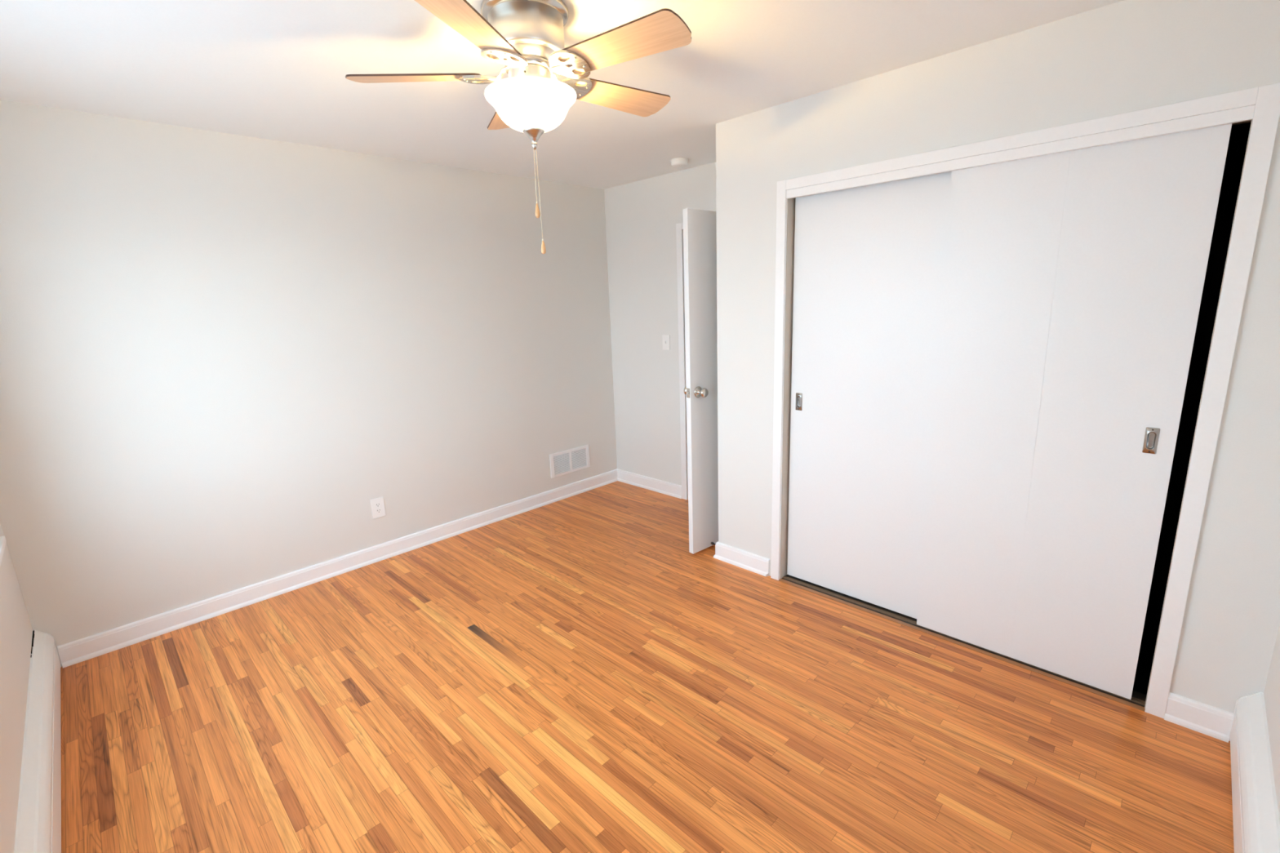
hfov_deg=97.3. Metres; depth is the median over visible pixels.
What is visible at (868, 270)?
door
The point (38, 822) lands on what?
baseboard heater
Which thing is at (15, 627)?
wall
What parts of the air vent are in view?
plate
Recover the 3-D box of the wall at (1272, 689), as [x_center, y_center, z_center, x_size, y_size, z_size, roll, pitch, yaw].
[1.290,0.108,0.839,0.120,2.440,3.589,10,17,44]
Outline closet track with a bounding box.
[778,574,1146,711]
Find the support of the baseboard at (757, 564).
attached to the wall
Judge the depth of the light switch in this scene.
4.34 m
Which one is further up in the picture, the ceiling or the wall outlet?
the ceiling
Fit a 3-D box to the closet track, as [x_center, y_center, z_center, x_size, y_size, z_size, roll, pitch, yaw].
[1.365,0.947,2.663,1.541,0.006,0.116,10,17,44]
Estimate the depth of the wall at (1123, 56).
1.96 m
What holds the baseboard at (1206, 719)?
attached to the wall at (1123, 56)
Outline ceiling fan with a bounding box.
[345,0,691,253]
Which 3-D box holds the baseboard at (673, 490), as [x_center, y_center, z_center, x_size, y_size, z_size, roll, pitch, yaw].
[0.063,0.478,4.768,0.765,0.103,0.023,10,17,44]
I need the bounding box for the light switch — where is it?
[662,334,670,350]
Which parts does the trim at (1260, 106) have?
casing, head casing, casing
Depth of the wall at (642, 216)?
4.46 m
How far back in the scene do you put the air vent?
4.62 m
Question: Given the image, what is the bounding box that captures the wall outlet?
[369,497,386,519]
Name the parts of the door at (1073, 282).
finger pull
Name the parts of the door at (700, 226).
latch plate, knob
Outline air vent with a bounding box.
[549,444,590,478]
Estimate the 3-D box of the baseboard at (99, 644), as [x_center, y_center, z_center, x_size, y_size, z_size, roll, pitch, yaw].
[-1.432,0.746,3.814,0.023,0.103,3.533,10,17,44]
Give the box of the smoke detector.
[671,157,688,167]
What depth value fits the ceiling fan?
1.68 m
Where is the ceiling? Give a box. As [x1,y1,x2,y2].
[0,0,1123,189]
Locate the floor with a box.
[60,480,1234,852]
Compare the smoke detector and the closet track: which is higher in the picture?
the smoke detector
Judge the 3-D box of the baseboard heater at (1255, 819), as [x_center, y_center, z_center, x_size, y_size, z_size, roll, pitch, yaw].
[1.052,1.239,0.927,0.055,0.214,2.850,10,17,44]
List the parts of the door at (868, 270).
finger pull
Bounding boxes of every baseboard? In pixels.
[57,468,617,667]
[617,468,681,498]
[713,541,769,576]
[1164,692,1234,742]
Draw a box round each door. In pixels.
[683,208,718,554]
[786,171,951,618]
[916,123,1231,699]
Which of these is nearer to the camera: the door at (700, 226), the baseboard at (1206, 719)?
the baseboard at (1206, 719)
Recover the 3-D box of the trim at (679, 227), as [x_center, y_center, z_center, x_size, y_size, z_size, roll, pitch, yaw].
[0.649,-0.399,4.036,0.859,2.088,0.136,10,17,44]
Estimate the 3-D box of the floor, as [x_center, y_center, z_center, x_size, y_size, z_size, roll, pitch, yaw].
[0.361,0.971,2.923,3.904,0.080,4.891,10,17,44]
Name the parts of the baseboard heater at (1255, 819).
panel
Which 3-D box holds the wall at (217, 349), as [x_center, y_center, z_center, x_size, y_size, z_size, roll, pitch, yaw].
[-1.545,-0.398,3.591,0.120,2.440,3.829,10,17,44]
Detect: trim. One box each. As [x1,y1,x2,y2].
[675,222,688,499]
[770,82,1279,718]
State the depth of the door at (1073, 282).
2.13 m
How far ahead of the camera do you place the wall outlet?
3.55 m
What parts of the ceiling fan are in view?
fan blade, fan blade, fan blade, ceiling plate, lamp shade, pull chain, pull chain, fan blade, fan blade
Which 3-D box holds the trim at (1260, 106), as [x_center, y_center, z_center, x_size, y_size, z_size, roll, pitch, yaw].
[1.328,-0.072,2.435,1.643,2.096,0.118,10,17,44]
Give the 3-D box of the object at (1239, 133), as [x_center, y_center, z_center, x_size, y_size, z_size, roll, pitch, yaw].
[1.543,-0.306,2.658,2.139,2.440,0.576,10,17,44]
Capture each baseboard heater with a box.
[13,629,61,852]
[1228,692,1279,852]
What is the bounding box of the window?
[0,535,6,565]
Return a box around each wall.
[0,99,617,666]
[0,522,32,852]
[604,161,716,485]
[715,0,1279,713]
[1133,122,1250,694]
[1263,624,1279,823]
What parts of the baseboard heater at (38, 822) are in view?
panel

